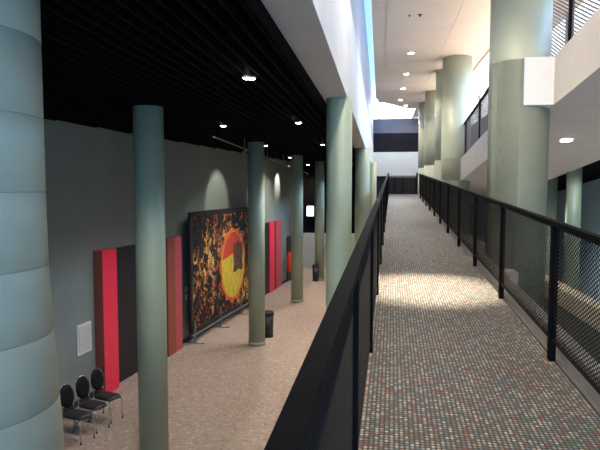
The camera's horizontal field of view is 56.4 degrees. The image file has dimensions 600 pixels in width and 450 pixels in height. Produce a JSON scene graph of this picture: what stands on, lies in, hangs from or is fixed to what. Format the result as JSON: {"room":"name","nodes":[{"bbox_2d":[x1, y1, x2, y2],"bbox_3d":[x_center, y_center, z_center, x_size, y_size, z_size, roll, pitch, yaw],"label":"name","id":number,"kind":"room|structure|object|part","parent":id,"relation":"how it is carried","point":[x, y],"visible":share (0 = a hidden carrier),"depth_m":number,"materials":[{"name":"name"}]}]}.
{"room":"indoor elevated walkway","nodes":[
{"label":"indoor elevated walkway","id":0,"kind":"room"},
{"bbox_2d":[43,119,290,409],"bbox_3d":[-3.679,0.513,8.925,0.250,4.800,26.610,1,4,14],"label":"wall","id":1,"kind":"structure","parent":0,"point":[89,171],"depth_m":9.58,"materials":[{"name":"paint"}]},
{"bbox_2d":[76,321,91,355],"bbox_3d":[-3.509,1.843,9.108,0.032,0.491,0.360,1,4,14],"label":"wall panel","id":2,"kind":"object","parent":1,"relation":"attached to","point":[83,331],"visible":1,"depth_m":9.07,"materials":[{"name":"white paint"}]},
{"bbox_2d":[93,236,182,393],"bbox_3d":[-3.001,1.562,10.808,0.170,2.458,2.952,1,4,14],"label":"display panel","id":3,"kind":"object","parent":1,"relation":"in","point":[114,269],"depth_m":10.11,"materials":[{"name":"red fabric"}]},
{"bbox_2d":[63,279,286,413],"bbox_3d":[-3.550,2.860,9.047,0.015,0.100,26.610,1,4,14],"label":"baseboard","id":4,"kind":"structure","parent":1,"relation":"attached to","point":[189,337],"depth_m":9.45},
{"bbox_2d":[265,220,281,294],"bbox_3d":[-0.923,1.063,19.133,0.080,2.357,1.846,1,4,14],"label":"display panel","id":5,"kind":"object","parent":1,"relation":"in","point":[273,230],"depth_m":19.03,"materials":[{"name":"red paint"}]},
{"bbox_2d":[285,250,290,271],"bbox_3d":[-0.391,1.302,20.567,0.332,0.790,0.220,1,4,8],"label":"fire extinguisher","id":6,"kind":"object","parent":1,"relation":"attached to","point":[288,261],"visible":0.73,"depth_m":20.48,"materials":[{"name":"metal"}]},
{"bbox_2d":[286,236,290,281],"bbox_3d":[-0.388,1.255,21.332,0.040,1.683,0.788,1,4,14],"label":"door","id":7,"kind":"structure","parent":1,"relation":"in","point":[288,238],"depth_m":21.05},
{"bbox_2d":[62,268,325,449],"bbox_3d":[0.632,2.599,15.266,21.000,0.200,42.000,1,4,8],"label":"floor","id":8,"kind":"structure","parent":0,"point":[225,392],"depth_m":9.95,"materials":[{"name":"carpet"}]},
{"bbox_2d":[0,0,64,449],"bbox_3d":[-1.732,1.015,2.879,1.000,4.595,1.000,1,4,8],"label":"column","id":9,"kind":"structure","parent":8,"relation":"on","point":[30,401],"depth_m":2.69,"materials":[{"name":"paint"}]},
{"bbox_2d":[60,383,94,444],"bbox_3d":[-3.127,2.615,7.821,0.448,0.750,0.270,2,4,27],"label":"chair","id":10,"kind":"object","parent":8,"relation":"on","point":[66,392],"visible":0.85,"depth_m":7.83,"materials":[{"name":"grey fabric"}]},
{"bbox_3d":[-3.286,2.416,7.889,0.089,0.320,0.234,2,4,27],"label":"backrest","id":11,"kind":"part","parent":10,"relation":"part of","materials":[{"name":"black fabric"}]},
{"bbox_3d":[-3.285,2.440,7.890,0.093,0.410,0.270,2,4,27],"label":"frame","id":12,"kind":"part","parent":10,"relation":"part of","materials":[{"name":"silver metal"}]},
{"bbox_3d":[-3.102,2.641,7.810,0.367,0.059,0.257,2,4,27],"label":"seat","id":13,"kind":"part","parent":10,"relation":"part of","materials":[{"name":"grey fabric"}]},
{"bbox_3d":[-3.006,2.830,7.646,0.056,0.331,0.019,3,5,38],"label":"leg","id":14,"kind":"part","parent":10,"relation":"part of","materials":[{"name":"silver metal"}]},
{"bbox_3d":[-2.903,2.817,7.849,0.056,0.331,0.019,1,4,16],"label":"leg","id":15,"kind":"part","parent":10,"relation":"part of","materials":[{"name":"silver metal"}]},
{"bbox_2d":[74,375,109,433],"bbox_3d":[-3.038,2.592,8.169,0.448,0.750,0.270,2,4,27],"label":"chair","id":16,"kind":"object","parent":8,"relation":"on","point":[82,386],"visible":0.99,"depth_m":8.16,"materials":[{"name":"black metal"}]},
{"bbox_3d":[-3.196,2.417,8.238,0.093,0.410,0.270,2,4,27],"label":"frame","id":17,"kind":"part","parent":16,"relation":"part of","materials":[{"name":"silver metal"}]},
{"bbox_3d":[-3.197,2.393,8.237,0.089,0.320,0.234,2,4,27],"label":"backrest","id":18,"kind":"part","parent":16,"relation":"part of","materials":[{"name":"black fabric"}]},
{"bbox_3d":[-3.013,2.618,8.158,0.367,0.059,0.257,2,4,27],"label":"seat","id":19,"kind":"part","parent":16,"relation":"part of","materials":[{"name":"grey fabric"}]},
{"bbox_3d":[-2.917,2.808,7.995,0.056,0.331,0.019,3,5,38],"label":"leg","id":20,"kind":"part","parent":16,"relation":"part of","materials":[{"name":"silver metal"}]},
{"bbox_3d":[-2.814,2.794,8.197,0.056,0.331,0.019,1,4,16],"label":"leg","id":21,"kind":"part","parent":16,"relation":"part of","materials":[{"name":"silver metal"}]},
{"bbox_2d":[90,367,123,423],"bbox_3d":[-2.949,2.569,8.517,0.448,0.750,0.270,2,4,27],"label":"chair","id":22,"kind":"object","parent":8,"relation":"on","point":[96,376],"visible":0.96,"depth_m":8.51,"materials":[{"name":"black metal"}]},
{"bbox_3d":[-3.108,2.370,8.585,0.089,0.320,0.234,2,4,27],"label":"backrest","id":23,"kind":"part","parent":22,"relation":"part of","materials":[{"name":"black fabric"}]},
{"bbox_3d":[-3.107,2.394,8.586,0.093,0.410,0.270,2,4,27],"label":"frame","id":24,"kind":"part","parent":22,"relation":"part of","materials":[{"name":"silver metal"}]},
{"bbox_3d":[-2.924,2.595,8.506,0.367,0.059,0.257,2,4,27],"label":"seat","id":25,"kind":"part","parent":22,"relation":"part of","materials":[{"name":"grey fabric"}]},
{"bbox_2d":[133,105,168,449],"bbox_3d":[-1.883,0.784,7.089,0.394,4.500,0.394,1,4,8],"label":"column","id":26,"kind":"structure","parent":8,"relation":"on","point":[148,120],"depth_m":6.94,"materials":[{"name":"paint"}]},
{"bbox_2d":[186,207,265,343],"bbox_3d":[-1.806,1.050,14.724,0.460,2.964,4.788,1,4,14],"label":"display board","id":27,"kind":"object","parent":8,"relation":"on","point":[217,239],"visible":0.95,"depth_m":13.88,"materials":[{"name":"fabric"}]},
{"bbox_3d":[-1.816,2.329,14.811,0.040,0.040,4.788,1,4,14],"label":"rail","id":28,"kind":"part","parent":27,"relation":"part of","materials":[{"name":"metal"}]},
{"bbox_2d":[248,142,265,345],"bbox_3d":[-0.967,0.431,12.443,0.394,4.500,0.394,1,4,8],"label":"column","id":29,"kind":"structure","parent":8,"relation":"on","point":[256,168],"depth_m":12.30,"materials":[{"name":"paint"}]},
{"bbox_2d":[265,310,273,337],"bbox_3d":[-0.761,2.334,13.208,0.297,0.600,0.297,1,4,8],"label":"litter bin","id":30,"kind":"object","parent":8,"relation":"on","point":[269,314],"visible":0.66,"depth_m":13.09,"materials":[{"name":"plastic"}]},
{"bbox_2d":[291,155,302,301],"bbox_3d":[-0.093,0.114,17.235,0.394,4.500,0.394,1,4,8],"label":"column","id":31,"kind":"structure","parent":8,"relation":"on","point":[296,160],"depth_m":17.09,"materials":[{"name":"paint"}]},
{"bbox_2d":[312,264,318,280],"bbox_3d":[0.585,1.803,21.101,0.254,0.620,0.254,1,4,8],"label":"litter bin","id":32,"kind":"object","parent":8,"relation":"on","point":[315,267],"visible":1,"depth_m":21.01,"materials":[{"name":"plastic"}]},
{"bbox_2d":[315,161,324,280],"bbox_3d":[0.744,-0.148,21.203,0.384,4.500,0.384,1,4,8],"label":"column","id":33,"kind":"structure","parent":8,"relation":"on","point":[319,165],"depth_m":21.05,"materials":[{"name":"paint"}]},
{"bbox_2d":[326,97,351,309],"bbox_3d":[0.479,0.753,6.951,0.337,4.580,0.337,1,4,8],"label":"column","id":34,"kind":"structure","parent":8,"relation":"on","point":[338,109],"depth_m":6.75,"materials":[{"name":"paint"}]},
{"bbox_2d":[355,148,369,244],"bbox_3d":[1.719,0.190,15.476,0.434,4.580,0.434,1,4,8],"label":"column","id":35,"kind":"structure","parent":8,"relation":"on","point":[362,155],"depth_m":15.23,"materials":[{"name":"paint"}]},
{"bbox_2d":[370,162,376,211],"bbox_3d":[3.107,-0.378,24.074,0.364,4.580,0.364,1,4,8],"label":"column","id":36,"kind":"structure","parent":8,"relation":"on","point":[373,166],"depth_m":23.84,"materials":[{"name":"paint"}]},
{"bbox_2d":[418,101,424,196],"bbox_3d":[5.772,-1.843,25.389,0.840,7.330,0.840,1,4,8],"label":"column","id":37,"kind":"structure","parent":8,"relation":"on","point":[421,104],"depth_m":25.03,"materials":[{"name":"paint"}]},
{"bbox_2d":[424,90,435,177],"bbox_3d":[5.424,-1.658,22.589,0.840,7.330,0.840,1,4,8],"label":"column","id":38,"kind":"structure","parent":8,"relation":"on","point":[430,96],"depth_m":22.17,"materials":[{"name":"paint"}]},
{"bbox_2d":[434,69,442,180],"bbox_3d":[4.887,-1.394,18.589,0.840,7.330,0.840,1,4,8],"label":"column","id":39,"kind":"structure","parent":8,"relation":"on","point":[438,104],"depth_m":18.28,"materials":[{"name":"paint"}]},
{"bbox_2d":[441,55,471,233],"bbox_3d":[4.650,-1.275,16.789,0.840,7.330,0.840,1,4,8],"label":"column","id":40,"kind":"structure","parent":8,"relation":"on","point":[457,69],"depth_m":16.32,"materials":[{"name":"paint"}]},
{"bbox_2d":[460,158,461,179],"bbox_3d":[4.736,-1.624,16.582,0.042,0.707,0.540,1,4,8],"label":"trim","id":41,"kind":"structure","parent":40,"relation":"attached to","point":[461,158],"depth_m":16.32,"materials":[{"name":"white paint"}]},
{"bbox_2d":[485,0,552,308],"bbox_3d":[3.190,-0.710,8.239,0.840,7.330,0.840,1,4,8],"label":"column","id":42,"kind":"structure","parent":8,"relation":"on","point":[518,134],"depth_m":7.85,"materials":[{"name":"paint"}]},
{"bbox_2d":[461,8,599,202],"bbox_3d":[5.359,-1.777,12.277,2.420,4.230,34.000,1,4,8],"label":"balcony slab","id":43,"kind":"object","parent":42,"relation":"attached to","point":[575,111],"depth_m":8.32,"materials":[{"name":"grey paint"}]},
{"bbox_2d":[464,0,599,154],"bbox_3d":[4.117,-2.646,11.587,0.060,3.775,26.460,1,4,8],"label":"railing","id":44,"kind":"object","parent":43,"relation":"on","point":[572,16],"visible":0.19,"depth_m":7.77,"materials":[{"name":"black painted metal"},{"name":"metal mesh"}]},
{"bbox_3d":[4.738,-2.448,15.966,0.050,0.956,0.060,1,4,8],"label":"post","id":45,"kind":"part","parent":44,"relation":"part of","materials":[{"name":"black metal"}]},
{"bbox_3d":[4.583,-2.501,14.871,0.006,1.162,2.150,1,4,8],"label":"panel","id":46,"kind":"part","parent":44,"relation":"part of","materials":[{"name":"black metal"}]},
{"bbox_3d":[4.117,-3.121,11.556,0.060,2.822,26.400,1,4,8],"label":"handrail","id":47,"kind":"part","parent":44,"relation":"part of","materials":[{"name":"black metal"}]},
{"bbox_3d":[4.428,-2.535,13.777,0.050,0.956,0.060,1,4,8],"label":"post","id":48,"kind":"part","parent":44,"relation":"part of","materials":[{"name":"black metal"}]},
{"bbox_3d":[4.272,-2.588,12.682,0.006,1.162,2.150,1,4,8],"label":"panel","id":49,"kind":"part","parent":44,"relation":"part of","materials":[{"name":"black metal"}]},
{"bbox_3d":[3.651,-2.761,8.306,0.006,1.162,2.150,1,4,8],"label":"panel","id":50,"kind":"part","parent":44,"relation":"part of","materials":[{"name":"black metal"}]},
{"bbox_3d":[3.496,-2.796,7.212,0.050,0.956,0.060,1,4,8],"label":"post","id":51,"kind":"part","parent":44,"relation":"part of","materials":[{"name":"black metal"}]},
{"bbox_3d":[3.341,-2.848,6.117,0.006,1.162,2.150,1,4,8],"label":"panel","id":52,"kind":"part","parent":44,"relation":"part of","materials":[{"name":"black metal"}]},
{"bbox_2d":[557,160,599,191],"bbox_3d":[7.180,-1.756,9.994,1.830,3.250,30.000,1,4,8],"label":"ceiling","id":53,"kind":"structure","parent":43,"relation":"attached to","point":[590,172],"depth_m":16.39,"materials":[{"name":"black"}]},
{"bbox_2d":[523,56,554,107],"bbox_3d":[3.330,-1.969,7.964,0.406,0.707,0.540,1,4,8],"label":"trim","id":54,"kind":"structure","parent":42,"relation":"attached to","point":[539,72],"depth_m":7.70,"materials":[{"name":"white paint"}]},
{"bbox_2d":[545,177,557,274],"bbox_3d":[7.620,0.466,17.101,0.384,3.815,0.384,1,4,8],"label":"column","id":55,"kind":"structure","parent":8,"relation":"on","point":[552,183],"depth_m":16.87,"materials":[{"name":"paint"}]},
{"bbox_2d":[563,167,582,289],"bbox_3d":[6.997,0.500,14.392,0.384,4.105,0.384,1,4,8],"label":"column","id":56,"kind":"structure","parent":8,"relation":"on","point":[574,178],"depth_m":14.19,"materials":[{"name":"paint"}]},
{"bbox_2d":[40,0,354,164],"bbox_3d":[-3.503,-1.763,9.700,8.300,0.260,30.406,1,4,8],"label":"ceiling","id":57,"kind":"structure","parent":0,"point":[102,59],"depth_m":5.00,"materials":[{"name":"black metal"}]},
{"bbox_2d":[242,75,250,79],"bbox_3d":[-0.478,-1.315,5.006,0.085,0.028,0.085,1,4,8],"label":"recessed light","id":58,"kind":"object","parent":57,"relation":"in","point":[246,77],"visible":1,"depth_m":4.98,"materials":[{"name":"white"}]},
{"bbox_2d":[212,136,308,174],"bbox_3d":[-0.498,-1.878,16.893,0.119,0.480,16.040,0,4,6],"label":"track","id":59,"kind":"object","parent":57,"relation":"hanging from","point":[244,148],"visible":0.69,"depth_m":11.33,"materials":[{"name":"metal"}]},
{"bbox_2d":[303,163,354,232],"bbox_3d":[-0.873,-1.199,24.676,7.300,3.061,0.150,1,4,8],"label":"wall","id":60,"kind":"structure","parent":0,"point":[308,180],"depth_m":24.38,"materials":[{"name":"black paint"}]},
{"bbox_2d":[306,205,313,216],"bbox_3d":[0.453,-0.608,24.364,0.340,0.480,0.070,1,4,8],"label":"sign","id":61,"kind":"object","parent":60,"relation":"attached to","point":[309,208],"visible":1,"depth_m":24.33,"materials":[{"name":"white"}]},
{"bbox_2d":[312,0,372,162],"bbox_3d":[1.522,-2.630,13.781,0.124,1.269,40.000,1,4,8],"label":"wall","id":62,"kind":"structure","parent":0,"point":[335,17],"depth_m":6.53,"materials":[{"name":"white paint"}]},
{"bbox_2d":[261,0,370,162],"bbox_3d":[1.436,-2.121,13.827,0.290,0.250,40.000,1,4,8],"label":"trim","id":63,"kind":"structure","parent":62,"relation":"attached to","point":[298,22],"depth_m":4.20,"materials":[{"name":"grey paint"}]},
{"bbox_2d":[364,0,392,109],"bbox_3d":[2.500,-5.519,13.450,1.940,0.040,40.000,1,4,8],"label":"window","id":64,"kind":"structure","parent":62,"relation":"in","point":[367,3],"depth_m":18.24,"materials":[{"name":"glass"}]},
{"bbox_2d":[303,233,484,267],"bbox_3d":[2.935,1.133,24.261,15.000,1.539,0.200,1,4,8],"label":"wall","id":65,"kind":"structure","parent":0,"point":[308,238],"depth_m":24.50,"materials":[{"name":"grey paint"}]},
{"bbox_2d":[373,152,417,175],"bbox_3d":[6.511,-3.376,30.997,4.900,1.322,0.300,1,4,8],"label":"wall","id":66,"kind":"structure","parent":0,"point":[393,163],"depth_m":31.01,"materials":[{"name":"white paint"}]},
{"bbox_2d":[373,133,418,151],"bbox_3d":[6.540,-4.582,31.116,4.900,1.069,0.100,1,4,8],"label":"window","id":67,"kind":"structure","parent":66,"relation":"in","point":[382,142],"depth_m":31.24,"materials":[{"name":"black glass"}]},
{"bbox_2d":[373,118,418,132],"bbox_3d":[6.540,-5.510,31.054,4.900,0.792,0.100,1,4,8],"label":"window","id":68,"kind":"structure","parent":67,"relation":"attached to","point":[409,125],"depth_m":31.18,"materials":[{"name":"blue glass"}]},
{"bbox_2d":[373,105,414,118],"bbox_3d":[6.534,-6.931,30.921,4.900,2.062,0.180,1,4,8],"label":"window","id":69,"kind":"structure","parent":68,"relation":"on","point":[385,110],"depth_m":31.15,"materials":[{"name":"glass"}]},
{"bbox_2d":[376,176,417,198],"bbox_3d":[6.540,-0.652,31.375,4.900,4.164,0.100,1,4,8],"label":"wall","id":70,"kind":"structure","parent":0,"point":[380,179],"depth_m":31.50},
{"bbox_2d":[371,0,490,118],"bbox_3d":[3.261,-4.725,12.888,3.160,0.130,39.000,1,4,8],"label":"ceiling","id":71,"kind":"structure","parent":0,"point":[396,34],"depth_m":14.56,"materials":[{"name":"paint"}]},
{"bbox_2d":[469,203,485,234],"bbox_3d":[7.898,-0.450,24.251,4.400,4.700,0.200,1,4,8],"label":"wall","id":72,"kind":"structure","parent":0,"point":[480,203],"depth_m":24.18,"materials":[{"name":"paint"}]},
{"bbox_2d":[470,114,487,144],"bbox_3d":[5.844,-1.683,12.214,0.200,3.752,34.000,1,4,8],"label":"wall","id":73,"kind":"structure","parent":0,"point":[487,114],"depth_m":22.82,"materials":[{"name":"grey paint"}]},
{"bbox_2d":[471,99,477,123],"bbox_3d":[7.669,-4.907,24.900,0.020,1.010,3.840,1,4,8],"label":"window","id":74,"kind":"structure","parent":73,"relation":"in","point":[475,102],"depth_m":24.33,"materials":[{"name":"glass"}]},
{"bbox_2d":[551,20,565,56],"bbox_3d":[6.046,-4.157,13.540,0.020,1.010,2.840,1,4,8],"label":"window","id":75,"kind":"structure","parent":73,"relation":"in","point":[565,20],"depth_m":12.87,"materials":[{"name":"glass"}]},
{"bbox_2d":[573,0,599,35],"bbox_3d":[5.622,-3.961,10.577,0.020,1.010,2.840,1,4,8],"label":"window","id":76,"kind":"structure","parent":73,"relation":"in","point":[585,0],"depth_m":11.29,"materials":[{"name":"glass"}]},
{"bbox_2d":[358,194,599,449],"bbox_3d":[2.630,0.281,12.822,1.750,1.650,32.064,1,4,9],"label":"floor","id":77,"kind":"structure","parent":0,"point":[452,365],"depth_m":4.18,"materials":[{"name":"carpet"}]},
{"bbox_2d":[264,173,388,449],"bbox_3d":[2.183,-0.588,14.358,0.053,2.256,28.229,1,4,9],"label":"railing","id":78,"kind":"object","parent":77,"relation":"on","point":[322,409],"visible":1,"depth_m":1.87,"materials":[{"name":"black metal"}]},
{"bbox_3d":[0.073,0.798,1.515,0.016,1.037,1.957,1,4,9],"label":"panel","id":79,"kind":"part","parent":78,"relation":"part of","materials":[{"name":"black metal"}]},
{"bbox_3d":[0.236,0.726,2.506,0.051,1.028,0.061,1,4,8],"label":"post","id":80,"kind":"part","parent":78,"relation":"part of","materials":[{"name":"black metal"}]},
{"bbox_3d":[0.398,0.583,3.492,0.016,1.037,1.957,1,4,9],"label":"panel","id":81,"kind":"part","parent":78,"relation":"part of","materials":[{"name":"black metal"}]},
{"bbox_3d":[0.561,0.510,4.483,0.051,1.028,0.061,1,4,8],"label":"post","id":82,"kind":"part","parent":78,"relation":"part of","materials":[{"name":"black metal"}]},
{"bbox_3d":[0.723,0.368,5.469,0.016,1.037,1.957,1,4,9],"label":"panel","id":83,"kind":"part","parent":78,"relation":"part of","materials":[{"name":"black metal"}]},
{"bbox_3d":[0.885,0.295,6.460,0.051,1.028,0.061,1,4,8],"label":"post","id":84,"kind":"part","parent":78,"relation":"part of","materials":[{"name":"black metal"}]},
{"bbox_3d":[1.048,0.152,7.447,0.016,1.037,1.957,1,4,9],"label":"panel","id":85,"kind":"part","parent":78,"relation":"part of","materials":[{"name":"black metal"}]},
{"bbox_3d":[1.210,0.080,8.437,0.051,1.028,0.061,1,4,8],"label":"post","id":86,"kind":"part","parent":78,"relation":"part of","materials":[{"name":"black metal"}]},
{"bbox_3d":[1.373,-0.063,9.424,0.016,1.037,1.957,1,4,9],"label":"panel","id":87,"kind":"part","parent":78,"relation":"part of","materials":[{"name":"black metal"}]},
{"bbox_3d":[1.535,-0.136,10.415,0.051,1.028,0.061,1,4,8],"label":"post","id":88,"kind":"part","parent":78,"relation":"part of","materials":[{"name":"black metal"}]},
{"bbox_3d":[1.860,-0.351,12.392,0.051,1.028,0.061,1,4,8],"label":"post","id":89,"kind":"part","parent":78,"relation":"part of","materials":[{"name":"black metal"}]},
{"bbox_3d":[2.185,-0.567,14.369,0.051,1.028,0.061,1,4,8],"label":"post","id":90,"kind":"part","parent":78,"relation":"part of","materials":[{"name":"black metal"}]},
{"bbox_3d":[2.510,-0.782,16.346,0.051,1.028,0.061,1,4,8],"label":"post","id":91,"kind":"part","parent":78,"relation":"part of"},
{"bbox_2d":[389,176,415,193],"bbox_3d":[5.166,-2.030,28.247,1.440,0.923,0.065,1,4,9],"label":"railing","id":92,"kind":"object","parent":77,"relation":"on","point":[397,184],"visible":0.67,"depth_m":28.23,"materials":[{"name":"metal"}]},
{"bbox_3d":[5.167,-2.440,28.222,1.440,0.102,0.060,1,4,9],"label":"handrail","id":93,"kind":"part","parent":92,"relation":"part of","materials":[{"name":"metal"}]},
{"bbox_2d":[416,173,599,394],"bbox_3d":[3.548,-0.573,14.136,0.050,2.255,28.229,1,4,9],"label":"railing","id":94,"kind":"object","parent":77,"relation":"on","point":[433,191],"visible":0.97,"depth_m":4.82,"materials":[{"name":"black metal"}]},
{"bbox_3d":[5.011,-1.603,23.038,0.016,0.962,1.962,1,4,9],"label":"panel","id":95,"kind":"part","parent":94,"relation":"part of","materials":[{"name":"black"}]},
{"bbox_3d":[4.686,-1.388,21.061,0.016,0.962,1.962,1,4,9],"label":"panel","id":96,"kind":"part","parent":94,"relation":"part of","materials":[{"name":"black metal"}]},
{"bbox_3d":[4.362,-1.173,19.084,0.016,0.962,1.962,1,4,9],"label":"panel","id":97,"kind":"part","parent":94,"relation":"part of","materials":[{"name":"black metal"}]},
{"bbox_3d":[4.199,-0.988,18.100,0.051,1.037,0.056,1,4,8],"label":"post","id":98,"kind":"part","parent":94,"relation":"part of","materials":[{"name":"black metal"}]},
{"bbox_3d":[4.037,-0.957,17.107,0.016,0.962,1.962,1,4,9],"label":"panel","id":99,"kind":"part","parent":94,"relation":"part of","materials":[{"name":"black metal"}]},
{"bbox_3d":[3.874,-0.772,16.123,0.051,1.037,0.056,1,4,8],"label":"post","id":100,"kind":"part","parent":94,"relation":"part of","materials":[{"name":"black metal"}]},
{"bbox_3d":[3.712,-0.742,15.129,0.016,0.962,1.962,1,4,9],"label":"panel","id":101,"kind":"part","parent":94,"relation":"part of","materials":[{"name":"black metal"}]},
{"bbox_3d":[3.550,-0.557,14.146,0.051,1.037,0.056,1,4,8],"label":"post","id":102,"kind":"part","parent":94,"relation":"part of","materials":[{"name":"black metal"}]},
{"bbox_3d":[3.387,-0.526,13.152,0.016,0.962,1.962,1,4,9],"label":"panel","id":103,"kind":"part","parent":94,"relation":"part of","materials":[{"name":"black metal"}]},
{"bbox_3d":[3.225,-0.342,12.169,0.051,1.037,0.056,1,4,8],"label":"post","id":104,"kind":"part","parent":94,"relation":"part of","materials":[{"name":"black metal"}]},
{"bbox_3d":[3.062,-0.311,11.175,0.016,0.962,1.962,1,4,9],"label":"panel","id":105,"kind":"part","parent":94,"relation":"part of","materials":[{"name":"black metal"}]},
{"bbox_3d":[2.900,-0.126,10.192,0.051,1.037,0.056,1,4,8],"label":"post","id":106,"kind":"part","parent":94,"relation":"part of","materials":[{"name":"black metal"}]},
{"bbox_3d":[2.737,-0.096,9.198,0.016,0.962,1.962,1,4,9],"label":"panel","id":107,"kind":"part","parent":94,"relation":"part of","materials":[{"name":"black metal"}]},
{"bbox_3d":[2.575,0.089,8.214,0.051,1.037,0.056,1,4,8],"label":"post","id":108,"kind":"part","parent":94,"relation":"part of","materials":[{"name":"black metal"}]},
{"bbox_3d":[2.413,0.120,7.221,0.016,0.962,1.962,1,4,9],"label":"panel","id":109,"kind":"part","parent":94,"relation":"part of","materials":[{"name":"black metal"}]},
{"bbox_3d":[2.250,0.305,6.237,0.051,1.037,0.056,1,4,8],"label":"post","id":110,"kind":"part","parent":94,"relation":"part of","materials":[{"name":"black metal"}]},
{"bbox_3d":[3.548,-1.090,14.101,0.050,1.220,28.229,1,4,9],"label":"handrail","id":111,"kind":"part","parent":94,"relation":"part of","materials":[{"name":"black metal"}]},
{"bbox_3d":[2.088,0.335,5.244,0.016,0.962,1.962,1,4,9],"label":"panel","id":112,"kind":"part","parent":94,"relation":"part of","materials":[{"name":"black metal"}]},
{"bbox_3d":[1.925,0.520,4.260,0.051,1.037,0.056,1,4,8],"label":"post","id":113,"kind":"part","parent":94,"relation":"part of","materials":[{"name":"black metal"}]},
{"bbox_3d":[1.763,0.550,3.267,0.016,0.962,1.962,1,4,9],"label":"panel","id":114,"kind":"part","parent":94,"relation":"part of","materials":[{"name":"black metal"}]},
{"bbox_2d":[421,197,599,406],"bbox_3d":[3.427,0.063,12.626,0.100,1.512,31.965,1,4,9],"label":"trim","id":115,"kind":"structure","parent":77,"relation":"attached to","point":[583,382],"depth_m":4.72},
{"bbox_2d":[504,269,517,284],"bbox_3d":[2.829,0.930,7.807,0.320,0.600,0.330,1,4,8],"label":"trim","id":116,"kind":"structure","parent":77,"relation":"attached to","point":[506,269],"depth_m":7.62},
{"bbox_2d":[471,0,582,103],"bbox_3d":[6.929,-4.636,12.370,4.250,0.100,39.000,1,4,8],"label":"ceiling","id":117,"kind":"structure","parent":0,"point":[480,73],"depth_m":18.59,"materials":[{"name":"paint"}]},
{"bbox_2d":[544,297,599,361],"bbox_3d":[5.021,1.553,16.088,0.160,1.780,27.000,1,4,8],"label":"wall","id":118,"kind":"structure","parent":0,"point":[545,297],"depth_m":7.40,"materials":[{"name":"paint"}]},
{"bbox_2d":[477,240,599,330],"bbox_3d":[5.021,0.540,16.021,0.200,0.250,27.000,1,4,8],"label":"trim","id":119,"kind":"structure","parent":118,"relation":"on","point":[477,240],"depth_m":7.50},
{"bbox_2d":[557,178,599,301],"bbox_3d":[8.538,-0.969,12.383,0.200,7.300,39.000,1,4,8],"label":"wall","id":120,"kind":"structure","parent":0,"point":[590,204],"depth_m":17.89,"materials":[{"name":"grey paint"}]}
]}

